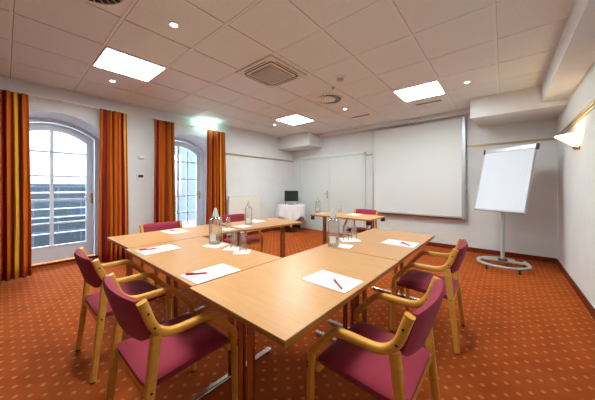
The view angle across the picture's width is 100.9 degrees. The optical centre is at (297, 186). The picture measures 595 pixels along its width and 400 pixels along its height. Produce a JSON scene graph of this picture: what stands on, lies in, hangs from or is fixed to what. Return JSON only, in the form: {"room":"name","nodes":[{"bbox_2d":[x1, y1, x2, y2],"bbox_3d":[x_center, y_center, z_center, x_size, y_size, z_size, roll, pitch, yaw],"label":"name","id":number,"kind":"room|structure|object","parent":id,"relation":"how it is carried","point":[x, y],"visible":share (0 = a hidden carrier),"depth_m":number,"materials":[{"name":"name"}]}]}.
{"room":"conference room","nodes":[
{"label":"conference room","id":0,"kind":"room"},
{"bbox_2d":[0,76,291,235],"bbox_3d":[-2.841,-0.097,5.246,0.804,2.753,7.389,0,0,40],"label":"wall","id":1,"kind":"structure","parent":0,"point":[269,179],"depth_m":4.70,"materials":[{"name":"paint"}]},
{"bbox_2d":[29,118,98,267],"bbox_3d":[-4.045,0.086,4.044,0.124,2.387,1.234,0,0,40],"label":"door","id":2,"kind":"structure","parent":1,"relation":"in","point":[52,252],"depth_m":4.22,"materials":[{"name":"white gloss paint"},{"name":"clear glass"}]},
{"bbox_2d":[29,111,99,155],"bbox_3d":[-3.930,0.085,3.948,0.804,2.390,1.240,0,0,40],"label":"trim","id":3,"kind":"structure","parent":1,"relation":"attached to","point":[94,131],"depth_m":3.99,"materials":[{"name":"white paint"}]},
{"bbox_2d":[0,88,128,113],"bbox_3d":[-3.547,-1.275,3.679,0.128,0.024,1.720,0,0,40],"label":"curtain rod","id":4,"kind":"object","parent":1,"relation":"attached to","point":[59,100],"visible":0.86,"depth_m":3.65,"materials":[{"name":"white plastic"}]},
{"bbox_2d":[0,89,31,281],"bbox_3d":[-3.872,-0.010,3.207,0.134,2.510,0.541,0,0,40],"label":"curtain","id":5,"kind":"object","parent":4,"relation":"hanging from","point":[15,177],"visible":1,"depth_m":3.29,"materials":[{"name":"orange fabric"}]},
{"bbox_2d":[98,108,128,262],"bbox_3d":[-3.094,-0.010,4.138,0.127,2.510,0.416,0,0,40],"label":"curtain","id":6,"kind":"object","parent":4,"relation":"hanging from","point":[113,158],"visible":0.98,"depth_m":4.12,"materials":[{"name":"orange fabric"}]},
{"bbox_2d":[137,174,143,179],"bbox_3d":[-2.898,-0.172,4.531,0.028,0.105,0.110,0,0,40],"label":"thermostat","id":7,"kind":"object","parent":1,"relation":"attached to","point":[139,176],"visible":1,"depth_m":4.52,"materials":[{"name":"white plastic"}]},
{"bbox_2d":[174,137,203,226],"bbox_3d":[-2.728,0.086,5.615,0.124,2.387,1.234,0,0,40],"label":"door","id":8,"kind":"structure","parent":1,"relation":"in","point":[179,142],"depth_m":5.91,"materials":[{"name":"white paint"}]},
{"bbox_2d":[152,118,226,132],"bbox_3d":[-2.236,-1.275,5.242,0.128,0.024,1.620,0,0,40],"label":"curtain rod","id":9,"kind":"object","parent":1,"relation":"attached to","point":[152,118],"visible":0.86,"depth_m":5.10,"materials":[{"name":"white plastic"}]},
{"bbox_2d":[154,119,175,222],"bbox_3d":[-2.572,-0.010,4.758,0.123,2.511,0.406,0,0,40],"label":"curtain","id":10,"kind":"object","parent":9,"relation":"hanging from","point":[164,140],"visible":0.78,"depth_m":4.74,"materials":[{"name":"orange fabric"}]},
{"bbox_2d":[206,129,226,239],"bbox_3d":[-1.852,-0.010,5.612,0.127,2.510,0.521,0,0,40],"label":"curtain","id":11,"kind":"object","parent":9,"relation":"hanging from","point":[216,158],"visible":0.77,"depth_m":5.60,"materials":[{"name":"orange fabric"}]},
{"bbox_2d":[174,134,206,224],"bbox_3d":[-2.613,0.085,5.519,0.804,2.390,1.240,0,0,40],"label":"trim","id":12,"kind":"structure","parent":1,"relation":"attached to","point":[202,144],"depth_m":5.91,"materials":[{"name":"white paint"}]},
{"bbox_2d":[107,225,292,261],"bbox_3d":[-2.532,1.238,4.978,0.014,0.085,7.375,0,0,40],"label":"baseboard","id":13,"kind":"structure","parent":1,"relation":"attached to","point":[275,228],"depth_m":6.69,"materials":[{"name":"wood"}]},
{"bbox_2d":[226,195,259,219],"bbox_3d":[-1.377,0.755,6.277,0.110,1.030,1.040,0,0,40],"label":"radiator","id":14,"kind":"object","parent":1,"relation":"attached to","point":[236,204],"visible":0.8,"depth_m":6.27,"materials":[{"name":"white metal"}]},
{"bbox_2d":[225,153,292,161],"bbox_3d":[-0.943,-0.795,6.865,0.025,0.040,2.468,0,0,40],"label":"trim","id":15,"kind":"structure","parent":1,"relation":"attached to","point":[225,153],"depth_m":6.65,"materials":[{"name":"gold metal"}]},
{"bbox_2d":[0,0,573,136],"bbox_3d":[-0.570,-1.523,3.342,6.732,0.100,7.589,0,0,40],"label":"ceiling","id":16,"kind":"structure","parent":0,"point":[276,25],"depth_m":2.70,"materials":[{"name":"tile"}]},
{"bbox_2d":[81,0,128,6],"bbox_3d":[-1.514,-1.462,1.727,0.568,0.021,0.568,0,0,40],"label":"ceiling vent","id":17,"kind":"object","parent":16,"relation":"in","point":[105,3],"visible":1,"depth_m":1.96,"materials":[{"name":"black"}]},
{"bbox_2d":[92,46,166,81],"bbox_3d":[-2.049,-1.466,3.004,0.610,0.014,0.610,0,0,40],"label":"recessed light","id":18,"kind":"object","parent":16,"relation":"in","point":[110,59],"visible":1,"depth_m":2.97,"materials":[{"name":"white paint"}]},
{"bbox_2d":[168,21,179,27],"bbox_3d":[-1.126,-1.469,2.236,0.096,0.008,0.096,0,0,40],"label":"recessed light","id":19,"kind":"object","parent":16,"relation":"in","point":[172,24],"visible":1,"depth_m":2.23,"materials":[{"name":"white plastic"}]},
{"bbox_2d":[201,119,215,128],"bbox_3d":[-1.951,-1.381,5.420,0.065,0.183,0.330,0,0,40],"label":"exit sign","id":20,"kind":"object","parent":16,"relation":"hanging from","point":[205,123],"visible":1,"depth_m":5.38,"materials":[{"name":"white"}]},
{"bbox_2d":[0,0,499,134],"bbox_3d":[-0.477,-1.472,3.101,5.576,0.003,7.140,0,0,40],"label":"trim","id":21,"kind":"structure","parent":16,"relation":"attached to","point":[14,0],"depth_m":2.74,"materials":[{"name":"brown"}]},
{"bbox_2d":[235,54,306,88],"bbox_3d":[-0.337,-1.453,3.193,0.660,0.040,0.660,0,0,40],"label":"air conditioner","id":22,"kind":"object","parent":16,"relation":"attached to","point":[270,71],"visible":1,"depth_m":3.12,"materials":[{"name":"beige plastic"}]},
{"bbox_2d":[0,0,567,136],"bbox_3d":[-0.477,-1.471,3.101,5.576,0.006,7.140,0,0,40],"label":"ceiling grid","id":23,"kind":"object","parent":16,"relation":"attached to","point":[11,2],"depth_m":2.69,"materials":[{"name":"white metal"}]},
{"bbox_2d":[275,114,313,124],"bbox_3d":[-0.058,-1.466,5.425,0.610,0.014,0.610,0,0,40],"label":"recessed light","id":24,"kind":"object","parent":16,"relation":"in","point":[295,119],"visible":1,"depth_m":5.37,"materials":[{"name":"white paint"}]},
{"bbox_2d":[313,93,342,104],"bbox_3d":[0.509,-1.462,4.141,0.508,0.021,0.508,0,0,40],"label":"ceiling vent","id":25,"kind":"object","parent":16,"relation":"in","point":[328,98],"visible":1,"depth_m":4.10,"materials":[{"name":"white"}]},
{"bbox_2d":[336,75,343,81],"bbox_3d":[0.575,-1.445,3.316,0.116,0.056,0.116,0,0,40],"label":"smoke detector","id":26,"kind":"object","parent":16,"relation":"attached to","point":[340,77],"visible":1,"depth_m":3.28,"materials":[{"name":"white plastic"}]},
{"bbox_2d":[393,80,445,101],"bbox_3d":[1.900,-1.466,3.822,0.610,0.014,0.610,0,0,40],"label":"recessed light","id":27,"kind":"object","parent":16,"relation":"in","point":[433,88],"visible":1,"depth_m":3.79,"materials":[{"name":"white paint"}]},
{"bbox_2d":[416,100,441,105],"bbox_3d":[2.297,-1.469,4.312,0.400,0.008,0.060,0,0,40],"label":"ceiling vent","id":28,"kind":"object","parent":16,"relation":"in","point":[436,100],"visible":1,"depth_m":4.29,"materials":[{"name":"beige metal"}]},
{"bbox_2d":[0,227,594,399],"bbox_3d":[-0.570,1.330,3.342,6.732,0.100,7.589,0,0,40],"label":"floor","id":29,"kind":"structure","parent":0,"point":[529,335],"depth_m":2.00,"materials":[{"name":"orange carpet"}]},
{"bbox_2d":[74,247,171,383],"bbox_3d":[-1.376,0.878,1.931,0.529,0.803,0.554,0,0,40],"label":"armchair","id":30,"kind":"object","parent":29,"relation":"on","point":[93,273],"visible":0.88,"depth_m":1.79,"materials":[{"name":"brown wood"}]},
{"bbox_2d":[139,221,182,300],"bbox_3d":[-1.623,0.878,3.103,0.554,0.803,0.529,0,0,40],"label":"armchair","id":31,"kind":"object","parent":29,"relation":"on","point":[158,226],"visible":0.17,"depth_m":3.19,"materials":[{"name":"red fabric"}]},
{"bbox_2d":[103,273,237,399],"bbox_3d":[-0.702,0.878,1.349,0.529,0.803,0.554,0,0,40],"label":"armchair","id":32,"kind":"object","parent":29,"relation":"on","point":[155,352],"visible":0.99,"depth_m":1.24,"materials":[{"name":"red fabric"}]},
{"bbox_2d":[107,224,241,282],"bbox_3d":[-1.361,0.910,2.840,0.715,0.740,1.208,0,0,40],"label":"meeting table","id":33,"kind":"object","parent":29,"relation":"on","point":[154,237],"visible":0.45,"depth_m":2.65,"materials":[{"name":"brown wood"}]},
{"bbox_2d":[162,229,187,233],"bbox_3d":[-1.480,0.538,2.951,0.290,0.003,0.205,0,0,40],"label":"paper pad","id":34,"kind":"object","parent":33,"relation":"on","point":[165,231],"visible":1,"depth_m":2.92,"materials":[{"name":"white paper"}]},
{"bbox_2d":[125,236,280,399],"bbox_3d":[-0.803,0.910,1.991,1.212,0.740,0.700,0,0,41],"label":"meeting table","id":35,"kind":"object","parent":29,"relation":"on","point":[190,257],"visible":0.62,"depth_m":1.83,"materials":[{"name":"brown wood"}]},
{"bbox_2d":[135,244,179,254],"bbox_3d":[-1.190,0.538,2.101,0.215,0.003,0.285,0,0,38],"label":"paper pad","id":36,"kind":"object","parent":35,"relation":"on","point":[168,247],"visible":1,"depth_m":2.09,"materials":[{"name":"white paper"}]},
{"bbox_2d":[180,264,240,283],"bbox_3d":[-0.536,0.538,1.530,0.205,0.003,0.295,0,0,40],"label":"paper pad","id":37,"kind":"object","parent":35,"relation":"on","point":[220,270],"visible":1,"depth_m":1.51,"materials":[{"name":"white paper"}]},
{"bbox_2d":[185,272,207,274],"bbox_3d":[-0.613,0.529,1.496,0.128,0.014,0.011,0,0,-14],"label":"pen","id":38,"kind":"object","parent":37,"relation":"on","point":[191,273],"visible":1,"depth_m":1.49,"materials":[{"name":"red plastic"}]},
{"bbox_2d":[201,243,227,247],"bbox_3d":[-0.751,0.538,2.248,0.170,0.002,0.170,0,0,23],"label":"napkin","id":39,"kind":"object","parent":35,"relation":"on","point":[220,244],"visible":0.81,"depth_m":2.23,"materials":[{"name":"white paper"}]},
{"bbox_2d":[209,208,221,244],"bbox_3d":[-0.761,0.366,2.275,0.100,0.335,0.101,0,0,6],"label":"water bottle","id":40,"kind":"object","parent":39,"relation":"on","point":[215,212],"visible":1,"depth_m":2.26,"materials":[{"name":"clear glass"}]},
{"bbox_2d":[223,246,241,250],"bbox_3d":[-0.565,0.538,2.128,0.130,0.002,0.130,0,0,11],"label":"napkin","id":41,"kind":"object","parent":35,"relation":"on","point":[232,248],"visible":0.95,"depth_m":2.12,"materials":[{"name":"white paper"}]},
{"bbox_2d":[233,250,250,253],"bbox_3d":[-0.454,0.538,2.019,0.130,0.002,0.130,0,0,-3],"label":"napkin","id":42,"kind":"object","parent":35,"relation":"on","point":[236,251],"visible":0.99,"depth_m":2.00,"materials":[{"name":"white paper"}]},
{"bbox_2d":[219,214,263,252],"bbox_3d":[-0.928,0.878,4.008,0.554,0.803,0.529,0,0,40],"label":"armchair","id":43,"kind":"object","parent":29,"relation":"on","point":[250,240],"visible":0.41,"depth_m":4.01,"materials":[{"name":"red fabric"}]},
{"bbox_2d":[220,218,301,257],"bbox_3d":[-0.532,0.910,3.656,1.000,0.740,0.700,0,0,-42],"label":"meeting table","id":44,"kind":"object","parent":29,"relation":"on","point":[268,222],"visible":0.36,"depth_m":3.58,"materials":[{"name":"brown wood"}]},
{"bbox_2d":[232,225,250,227],"bbox_3d":[-0.739,0.538,3.321,0.200,0.002,0.200,0,0,34],"label":"napkin","id":45,"kind":"object","parent":44,"relation":"on","point":[239,226],"visible":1,"depth_m":3.29,"materials":[{"name":"white paper"}]},
{"bbox_2d":[245,201,251,224],"bbox_3d":[-0.686,0.369,3.446,0.100,0.335,0.101,0,0,-6],"label":"water bottle","id":46,"kind":"object","parent":44,"relation":"on","point":[248,202],"visible":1,"depth_m":3.42,"materials":[{"name":"clear glass"}]},
{"bbox_2d":[250,219,263,222],"bbox_3d":[-0.662,0.538,3.817,0.290,0.003,0.205,0,0,40],"label":"paper pad","id":47,"kind":"object","parent":44,"relation":"on","point":[253,220],"visible":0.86,"depth_m":3.75,"materials":[{"name":"white paper"}]},
{"bbox_2d":[285,227,297,231],"bbox_3d":[-0.188,0.902,7.075,0.780,0.755,0.780,0,0,40],"label":"side table","id":48,"kind":"object","parent":29,"relation":"on","point":[290,229],"visible":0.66,"depth_m":7.01,"materials":[{"name":"black metal"}]},
{"bbox_2d":[275,204,306,226],"bbox_3d":[-0.190,0.826,7.071,0.900,0.614,0.892,0,0,40],"label":"tablecloth","id":49,"kind":"object","parent":48,"relation":"on","point":[293,212],"visible":0.92,"depth_m":6.72,"materials":[{"name":"white fabric"}]},
{"bbox_2d":[284,191,297,204],"bbox_3d":[-0.177,0.320,7.104,0.400,0.393,0.230,0,0,-2],"label":"monitor","id":50,"kind":"object","parent":49,"relation":"on","point":[291,197],"visible":0.93,"depth_m":7.08,"materials":[{"name":"black plastic"}]},
{"bbox_2d":[190,246,398,399],"bbox_3d":[0.081,0.910,1.544,0.700,0.740,1.208,0,0,40],"label":"meeting table","id":51,"kind":"object","parent":29,"relation":"on","point":[272,299],"visible":0.77,"depth_m":1.23,"materials":[{"name":"brown wood"}]},
{"bbox_2d":[302,270,363,293],"bbox_3d":[0.198,0.538,1.407,0.290,0.003,0.205,0,0,42],"label":"paper pad","id":52,"kind":"object","parent":51,"relation":"on","point":[323,278],"visible":1,"depth_m":1.39,"materials":[{"name":"white paper"}]},
{"bbox_2d":[333,278,342,289],"bbox_3d":[0.220,0.529,1.331,0.011,0.014,0.128,0,0,-10],"label":"pen","id":53,"kind":"object","parent":52,"relation":"on","point":[334,279],"visible":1,"depth_m":1.33,"materials":[{"name":"red plastic"}]},
{"bbox_2d":[310,212,385,244],"bbox_3d":[0.929,0.910,4.617,1.210,0.740,0.700,0,0,40],"label":"meeting table","id":54,"kind":"object","parent":29,"relation":"on","point":[369,219],"visible":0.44,"depth_m":4.56,"materials":[{"name":"brown wood"}]},
{"bbox_3d":[0.489,0.538,4.941,0.160,0.002,0.160,0,0,40],"label":"napkin","id":55,"kind":"object","parent":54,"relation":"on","visible":0},
{"bbox_2d":[315,196,319,212],"bbox_3d":[0.414,0.366,4.983,0.100,0.335,0.101,0,0,11],"label":"water bottle","id":56,"kind":"object","parent":55,"relation":"on","point":[316,209],"visible":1,"depth_m":4.97,"materials":[{"name":"clear glass"}]},
{"bbox_2d":[342,209,377,237],"bbox_3d":[1.267,0.878,4.910,0.529,0.803,0.554,0,0,43],"label":"armchair","id":57,"kind":"object","parent":29,"relation":"on","point":[357,211],"visible":0.47,"depth_m":4.89,"materials":[{"name":"red fabric"}]},
{"bbox_2d":[306,276,443,399],"bbox_3d":[0.415,0.878,1.247,0.554,0.803,0.529,0,0,40],"label":"armchair","id":58,"kind":"object","parent":29,"relation":"on","point":[385,365],"visible":1,"depth_m":1.13,"materials":[{"name":"red fabric"}]},
{"bbox_2d":[321,228,434,327],"bbox_3d":[0.860,0.910,2.476,0.700,0.740,1.208,0,0,40],"label":"meeting table","id":59,"kind":"object","parent":29,"relation":"on","point":[371,239],"visible":0.56,"depth_m":2.30,"materials":[{"name":"brown wood"}]},
{"bbox_2d":[328,209,339,246],"bbox_3d":[0.324,0.369,2.207,0.100,0.335,0.101,0,0,17],"label":"water bottle","id":60,"kind":"object","parent":59,"relation":"on","point":[333,213],"visible":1,"depth_m":2.19,"materials":[{"name":"clear glass"}]},
{"bbox_2d":[336,244,353,248],"bbox_3d":[0.423,0.538,2.216,0.140,0.002,0.140,0,0,29],"label":"napkin","id":61,"kind":"object","parent":59,"relation":"on","point":[347,246],"visible":0.95,"depth_m":2.20,"materials":[{"name":"white paper"}]},
{"bbox_2d":[340,238,361,241],"bbox_3d":[0.527,0.538,2.481,0.190,0.002,0.190,0,0,-3],"label":"napkin","id":62,"kind":"object","parent":59,"relation":"on","point":[341,239],"visible":0.93,"depth_m":2.44,"materials":[{"name":"white paper"}]},
{"bbox_2d":[381,239,419,247],"bbox_3d":[0.974,0.538,2.329,0.290,0.003,0.215,0,0,40],"label":"paper pad","id":63,"kind":"object","parent":59,"relation":"on","point":[389,241],"visible":1,"depth_m":2.31,"materials":[{"name":"white paper"}]},
{"bbox_2d":[390,238,467,354],"bbox_3d":[1.196,0.878,2.208,0.554,0.803,0.529,0,0,38],"label":"armchair","id":64,"kind":"object","parent":29,"relation":"on","point":[417,280],"visible":0.98,"depth_m":2.11,"materials":[{"name":"brown wood"}]},
{"bbox_2d":[473,143,539,274],"bbox_3d":[3.210,0.313,3.933,0.662,1.933,0.788,0,0,-20],"label":"stand","id":65,"kind":"object","parent":29,"relation":"on","point":[536,146],"visible":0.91,"depth_m":3.92,"materials":[{"name":"grey paint"}]},
{"bbox_2d":[473,208,525,213],"bbox_3d":[3.205,0.391,3.940,0.071,0.037,0.726,0,0,-20],"label":"tray","id":66,"kind":"object","parent":65,"relation":"on","point":[502,211],"depth_m":3.88,"materials":[{"name":"silver metal"}]},
{"bbox_2d":[475,148,535,211],"bbox_3d":[3.343,-0.100,3.989,0.280,0.954,0.710,0,0,-20],"label":"pad","id":67,"kind":"object","parent":65,"relation":"on","point":[505,179],"visible":1,"depth_m":3.94,"materials":[{"name":"paper"}]},
{"bbox_2d":[292,116,556,258],"bbox_3d":[2.091,-0.097,6.010,6.082,2.753,0.120,0,0,40],"label":"wall","id":68,"kind":"structure","parent":0,"point":[534,232],"depth_m":4.63,"materials":[{"name":"paint"}]},
{"bbox_2d":[278,132,321,151],"bbox_3d":[0.071,-1.292,7.202,1.146,0.363,0.649,0,0,40],"label":"trim","id":69,"kind":"structure","parent":68,"relation":"attached to","point":[305,140],"depth_m":6.93,"materials":[{"name":"paint"}]},
{"bbox_2d":[300,152,365,234],"bbox_3d":[0.893,0.200,6.878,2.130,2.160,0.089,0,0,40],"label":"door","id":70,"kind":"structure","parent":68,"relation":"in","point":[339,182],"depth_m":6.82,"materials":[{"name":"white paint"}]},
{"bbox_2d":[317,108,469,137],"bbox_3d":[2.007,-1.434,5.840,3.569,0.078,0.249,0,0,40],"label":"trim","id":71,"kind":"structure","parent":68,"relation":"attached to","point":[465,112],"depth_m":5.49,"materials":[{"name":"paint"}]},
{"bbox_2d":[372,116,467,222],"bbox_3d":[2.600,-0.330,5.428,1.920,2.090,0.114,0,0,40],"label":"projection screen","id":72,"kind":"object","parent":68,"relation":"attached to","point":[419,169],"visible":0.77,"depth_m":5.30,"materials":[{"name":"white fabric"}]},
{"bbox_2d":[293,224,555,263],"bbox_3d":[2.064,1.238,5.945,5.816,0.085,0.014,0,0,40],"label":"baseboard","id":73,"kind":"structure","parent":68,"relation":"attached to","point":[471,249],"depth_m":4.56,"materials":[{"name":"wood"}]},
{"bbox_2d":[366,137,554,155],"bbox_3d":[3.006,-0.795,5.148,3.321,0.040,0.025,0,0,40],"label":"trim","id":74,"kind":"structure","parent":68,"relation":"attached to","point":[553,138],"depth_m":4.44,"materials":[{"name":"gold metal"}]},
{"bbox_2d":[470,85,566,126],"bbox_3d":[3.604,-1.309,4.103,1.112,0.328,0.859,0,0,40],"label":"trim","id":75,"kind":"structure","parent":68,"relation":"attached to","point":[526,104],"depth_m":3.87,"materials":[{"name":"paint"}]},
{"bbox_2d":[557,62,594,308],"bbox_3d":[1.979,-0.097,1.205,0.120,2.753,7.389,0,0,40],"label":"wall","id":76,"kind":"structure","parent":0,"point":[575,168],"depth_m":2.87,"materials":[{"name":"paint"}]},
{"bbox_2d":[542,0,594,102],"bbox_3d":[1.560,-1.347,0.995,0.252,0.253,6.529,0,0,40],"label":"trim","id":77,"kind":"structure","parent":76,"relation":"attached to","point":[574,54],"depth_m":2.33,"materials":[{"name":"paint"}]},
{"bbox_2d":[554,132,582,149],"bbox_3d":[3.219,-0.518,2.939,0.207,0.180,0.410,0,0,40],"label":"wall sconce","id":78,"kind":"object","parent":76,"relation":"attached to","point":[573,139],"visible":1,"depth_m":2.85,"materials":[{"name":"white glass"}]},
{"bbox_2d":[555,99,594,139],"bbox_3d":[1.921,-0.795,1.253,0.030,0.050,7.388,0,0,40],"label":"trim","id":79,"kind":"structure","parent":76,"relation":"attached to","point":[591,105],"depth_m":2.81,"materials":[{"name":"gold metal"}]},
{"bbox_2d":[556,259,594,319],"bbox_3d":[1.923,1.238,1.242,0.014,0.085,7.375,0,0,40],"label":"baseboard","id":80,"kind":"structure","parent":76,"relation":"attached to","point":[590,308],"depth_m":2.89,"materials":[{"name":"wood"}]},
{"label":"outside","id":81,"kind":"structure","parent":0,"visible":0},
{"bbox_2d":[182,220,195,226],"bbox_3d":[-5.593,1.365,7.300,6.049,0.110,18.000,0,0,40],"label":"terrace","id":82,"kind":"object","parent":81,"point":[192,222],"depth_m":8.67,"materials":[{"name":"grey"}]},
{"bbox_2d":[31,184,85,247],"bbox_3d":[-7.044,0.662,3.427,0.400,1.435,8.200,0,0,40],"label":"wall","id":83,"kind":"structure","parent":82,"relation":"on","point":[77,236],"depth_m":5.36,"materials":[{"name":"stone"}]},
{"bbox_2d":[31,192,85,235],"bbox_3d":[-4.660,0.708,4.559,0.050,1.205,2.050,0,0,40],"label":"railing","id":84,"kind":"object","parent":82,"relation":"on","point":[31,192],"visible":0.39,"depth_m":4.66,"materials":[{"name":"grey metal"}]},
{"bbox_2d":[175,146,195,220],"bbox_3d":[-3.173,-1.170,10.817,0.436,5.100,6.900,0,0,40],"label":"building","id":85,"kind":"structure","parent":82,"relation":"on","point":[182,151],"depth_m":9.27,"materials":[{"name":"grey"}]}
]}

